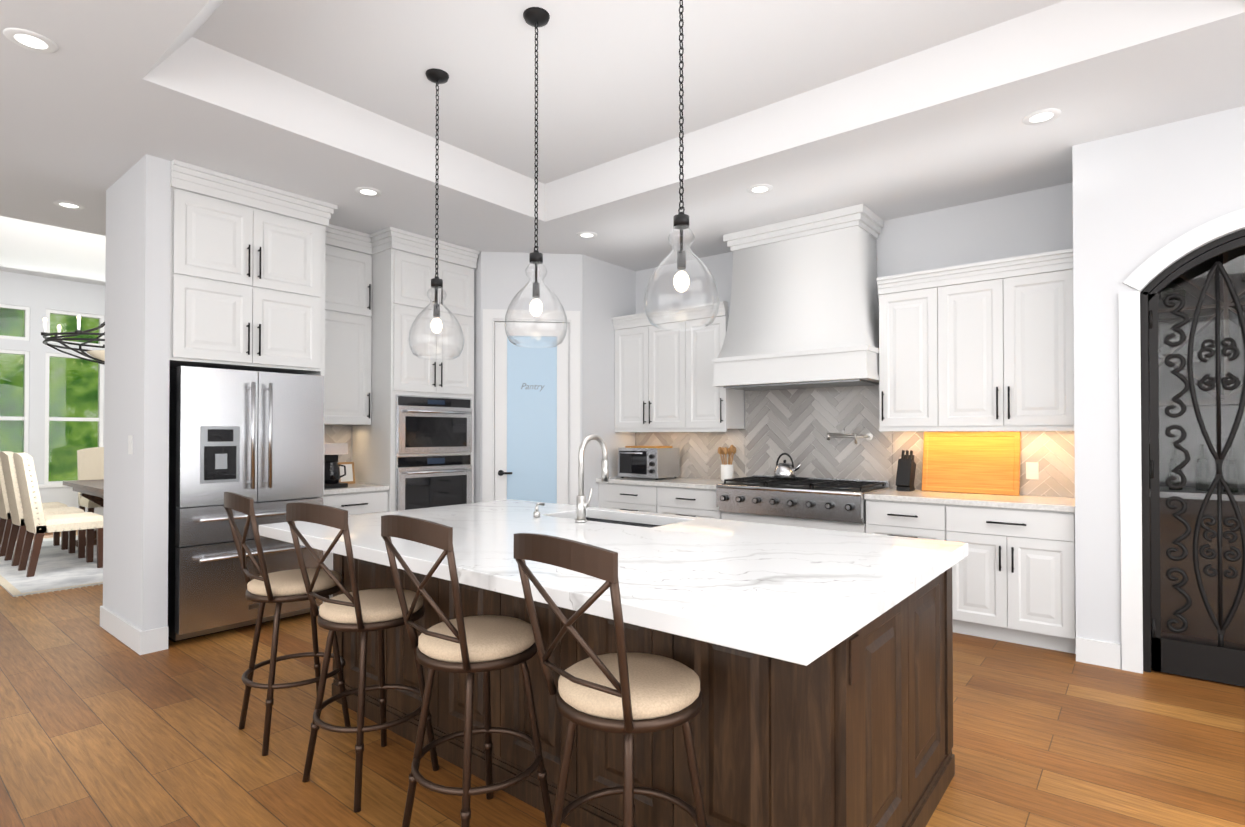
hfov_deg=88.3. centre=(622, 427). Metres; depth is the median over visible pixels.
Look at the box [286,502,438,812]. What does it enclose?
bar stool
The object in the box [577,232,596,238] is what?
recessed light
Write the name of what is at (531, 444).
pantry door
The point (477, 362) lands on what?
wall
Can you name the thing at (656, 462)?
toaster oven
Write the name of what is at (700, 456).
tile backsplash
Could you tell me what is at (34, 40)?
recessed light
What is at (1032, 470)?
outlet
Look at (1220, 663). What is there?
door leaf
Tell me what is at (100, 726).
floor
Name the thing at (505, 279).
wall
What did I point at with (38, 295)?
wall
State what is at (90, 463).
dining chair
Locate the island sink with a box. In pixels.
[586,517,659,527]
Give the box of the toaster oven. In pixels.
[618,446,679,479]
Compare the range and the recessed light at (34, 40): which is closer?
the recessed light at (34, 40)
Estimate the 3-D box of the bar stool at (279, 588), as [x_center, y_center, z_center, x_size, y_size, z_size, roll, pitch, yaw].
[-1.524,0.829,2.923,0.433,1.100,0.486,0,-1,39]
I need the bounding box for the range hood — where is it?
[712,204,883,390]
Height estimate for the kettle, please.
0.223 m
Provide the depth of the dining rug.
6.16 m
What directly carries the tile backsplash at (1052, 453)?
attached to the wall at (1037, 221)
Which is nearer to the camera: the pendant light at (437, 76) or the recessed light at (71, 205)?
the pendant light at (437, 76)
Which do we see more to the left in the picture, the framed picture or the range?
the framed picture
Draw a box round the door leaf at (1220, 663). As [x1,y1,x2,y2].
[1149,237,1244,686]
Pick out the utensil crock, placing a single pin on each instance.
(726, 471)
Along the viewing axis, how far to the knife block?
4.89 m
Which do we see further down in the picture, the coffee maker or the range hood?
the coffee maker
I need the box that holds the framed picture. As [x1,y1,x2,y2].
[338,462,354,483]
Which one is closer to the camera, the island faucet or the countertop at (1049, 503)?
the island faucet
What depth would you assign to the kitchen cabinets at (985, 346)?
4.47 m
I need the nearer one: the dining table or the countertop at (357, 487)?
the countertop at (357, 487)
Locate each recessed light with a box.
[3,28,57,52]
[53,201,83,209]
[355,187,381,196]
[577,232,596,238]
[747,184,772,193]
[1022,108,1060,124]
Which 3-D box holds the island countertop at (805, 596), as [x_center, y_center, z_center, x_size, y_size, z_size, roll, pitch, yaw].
[-0.182,0.486,2.808,2.740,0.050,1.571,0,-1,39]
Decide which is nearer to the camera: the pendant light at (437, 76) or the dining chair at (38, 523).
the pendant light at (437, 76)
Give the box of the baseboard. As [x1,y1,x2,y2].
[34,528,1120,668]
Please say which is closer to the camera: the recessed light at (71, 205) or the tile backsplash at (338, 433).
the recessed light at (71, 205)
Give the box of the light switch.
[128,435,132,453]
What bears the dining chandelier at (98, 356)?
hanging from the ceiling
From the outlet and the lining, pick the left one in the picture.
the outlet
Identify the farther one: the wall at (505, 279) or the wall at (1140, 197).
the wall at (505, 279)
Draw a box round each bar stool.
[224,492,350,755]
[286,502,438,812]
[381,515,551,826]
[514,533,706,826]
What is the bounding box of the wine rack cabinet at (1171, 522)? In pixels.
[1142,500,1244,643]
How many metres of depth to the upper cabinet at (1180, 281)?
4.47 m
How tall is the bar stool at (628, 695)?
1.100 m
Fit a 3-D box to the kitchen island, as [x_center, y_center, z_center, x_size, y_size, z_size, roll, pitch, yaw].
[-0.084,0.946,2.930,2.662,0.863,1.240,0,-1,39]
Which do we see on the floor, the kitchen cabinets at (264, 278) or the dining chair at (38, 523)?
the kitchen cabinets at (264, 278)
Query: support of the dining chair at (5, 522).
on the dining rug
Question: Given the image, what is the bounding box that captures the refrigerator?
[168,366,323,641]
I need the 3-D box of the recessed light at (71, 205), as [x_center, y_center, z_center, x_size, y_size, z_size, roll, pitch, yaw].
[-4.179,-1.680,4.843,0.180,0.006,0.180,0,-1,39]
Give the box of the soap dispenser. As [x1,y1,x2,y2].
[534,503,544,516]
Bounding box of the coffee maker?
[324,443,347,488]
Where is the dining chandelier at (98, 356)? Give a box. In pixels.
[41,315,104,364]
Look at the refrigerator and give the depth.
4.27 m
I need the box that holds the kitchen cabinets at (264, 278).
[169,159,478,609]
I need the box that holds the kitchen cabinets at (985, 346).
[598,248,1075,653]
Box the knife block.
[895,450,915,490]
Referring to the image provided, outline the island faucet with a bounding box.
[575,434,608,522]
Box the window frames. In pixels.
[0,304,103,487]
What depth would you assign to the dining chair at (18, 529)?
6.62 m
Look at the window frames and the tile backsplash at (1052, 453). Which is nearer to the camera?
the tile backsplash at (1052, 453)
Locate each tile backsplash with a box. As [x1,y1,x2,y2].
[325,425,351,461]
[635,429,744,478]
[745,385,892,487]
[893,431,1074,497]
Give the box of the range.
[716,475,889,523]
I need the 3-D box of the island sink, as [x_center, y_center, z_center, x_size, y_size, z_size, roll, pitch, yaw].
[-0.038,0.630,3.347,0.804,0.223,0.434,0,-1,39]
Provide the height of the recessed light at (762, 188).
0.006 m
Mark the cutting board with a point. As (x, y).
(975, 462)
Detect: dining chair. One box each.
[0,451,85,565]
[0,458,67,556]
[13,453,102,576]
[77,447,103,512]
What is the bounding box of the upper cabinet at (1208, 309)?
[1140,300,1231,407]
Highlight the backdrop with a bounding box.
[0,308,98,480]
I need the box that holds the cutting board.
[922,432,1020,495]
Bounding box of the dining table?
[63,479,103,546]
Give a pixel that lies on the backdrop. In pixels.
(67, 386)
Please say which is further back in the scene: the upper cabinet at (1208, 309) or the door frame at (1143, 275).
the upper cabinet at (1208, 309)
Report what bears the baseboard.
attached to the wall at (139, 362)
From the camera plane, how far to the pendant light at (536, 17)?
2.98 m
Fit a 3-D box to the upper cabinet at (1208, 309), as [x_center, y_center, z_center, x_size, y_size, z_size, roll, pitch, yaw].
[3.923,-0.506,4.632,0.625,0.653,0.330,0,-1,39]
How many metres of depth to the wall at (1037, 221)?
4.89 m
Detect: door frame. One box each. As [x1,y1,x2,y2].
[482,309,579,504]
[1119,208,1244,673]
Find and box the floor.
[0,528,1244,826]
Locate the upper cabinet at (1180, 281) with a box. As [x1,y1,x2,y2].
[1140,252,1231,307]
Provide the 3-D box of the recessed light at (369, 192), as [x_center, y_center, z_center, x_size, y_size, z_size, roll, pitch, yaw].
[-1.814,-1.683,4.580,0.180,0.006,0.180,0,-1,39]
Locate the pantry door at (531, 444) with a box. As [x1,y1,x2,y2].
[494,322,568,504]
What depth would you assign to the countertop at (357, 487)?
5.23 m
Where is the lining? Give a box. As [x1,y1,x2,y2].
[1140,246,1244,667]
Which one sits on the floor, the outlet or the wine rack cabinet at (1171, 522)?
the wine rack cabinet at (1171, 522)
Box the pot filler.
[827,429,872,443]
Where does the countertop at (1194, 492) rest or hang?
on the wine rack cabinet at (1171, 522)
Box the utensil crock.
[718,445,735,481]
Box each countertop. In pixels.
[259,499,967,665]
[324,483,388,494]
[596,477,1074,511]
[1149,484,1244,503]
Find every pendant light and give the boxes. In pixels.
[408,68,463,359]
[504,7,566,347]
[644,0,719,330]
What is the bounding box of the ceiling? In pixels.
[0,0,1244,285]
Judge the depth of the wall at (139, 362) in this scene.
4.04 m
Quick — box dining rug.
[0,535,102,596]
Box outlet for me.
[1026,462,1038,479]
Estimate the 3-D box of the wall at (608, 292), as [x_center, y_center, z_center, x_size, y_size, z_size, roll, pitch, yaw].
[-0.169,-0.126,6.519,0.120,3.080,0.830,0,-1,39]
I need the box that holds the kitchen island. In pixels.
[332,553,954,826]
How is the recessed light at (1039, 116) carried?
in the ceiling
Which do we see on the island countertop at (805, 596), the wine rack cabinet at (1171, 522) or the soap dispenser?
the soap dispenser
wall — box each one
[0,271,104,514]
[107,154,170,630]
[474,252,480,502]
[480,252,581,501]
[582,254,635,506]
[636,182,1073,497]
[1072,106,1244,668]
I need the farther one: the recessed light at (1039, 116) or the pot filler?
the pot filler
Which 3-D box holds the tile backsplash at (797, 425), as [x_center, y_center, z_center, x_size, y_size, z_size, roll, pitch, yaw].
[1.653,0.046,5.556,1.318,0.884,0.006,0,-1,39]
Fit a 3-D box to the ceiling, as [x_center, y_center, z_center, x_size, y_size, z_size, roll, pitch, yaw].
[-2.174,-1.947,3.547,15.810,0.500,12.400,0,-1,39]
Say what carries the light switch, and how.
attached to the wall at (139, 362)
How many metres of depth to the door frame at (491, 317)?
6.10 m
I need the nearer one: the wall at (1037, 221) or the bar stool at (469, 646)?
the bar stool at (469, 646)
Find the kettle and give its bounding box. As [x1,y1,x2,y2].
[774,453,800,479]
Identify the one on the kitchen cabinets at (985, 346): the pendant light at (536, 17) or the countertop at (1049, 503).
the countertop at (1049, 503)
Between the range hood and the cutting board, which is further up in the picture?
the range hood
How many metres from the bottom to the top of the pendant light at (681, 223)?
1.540 m

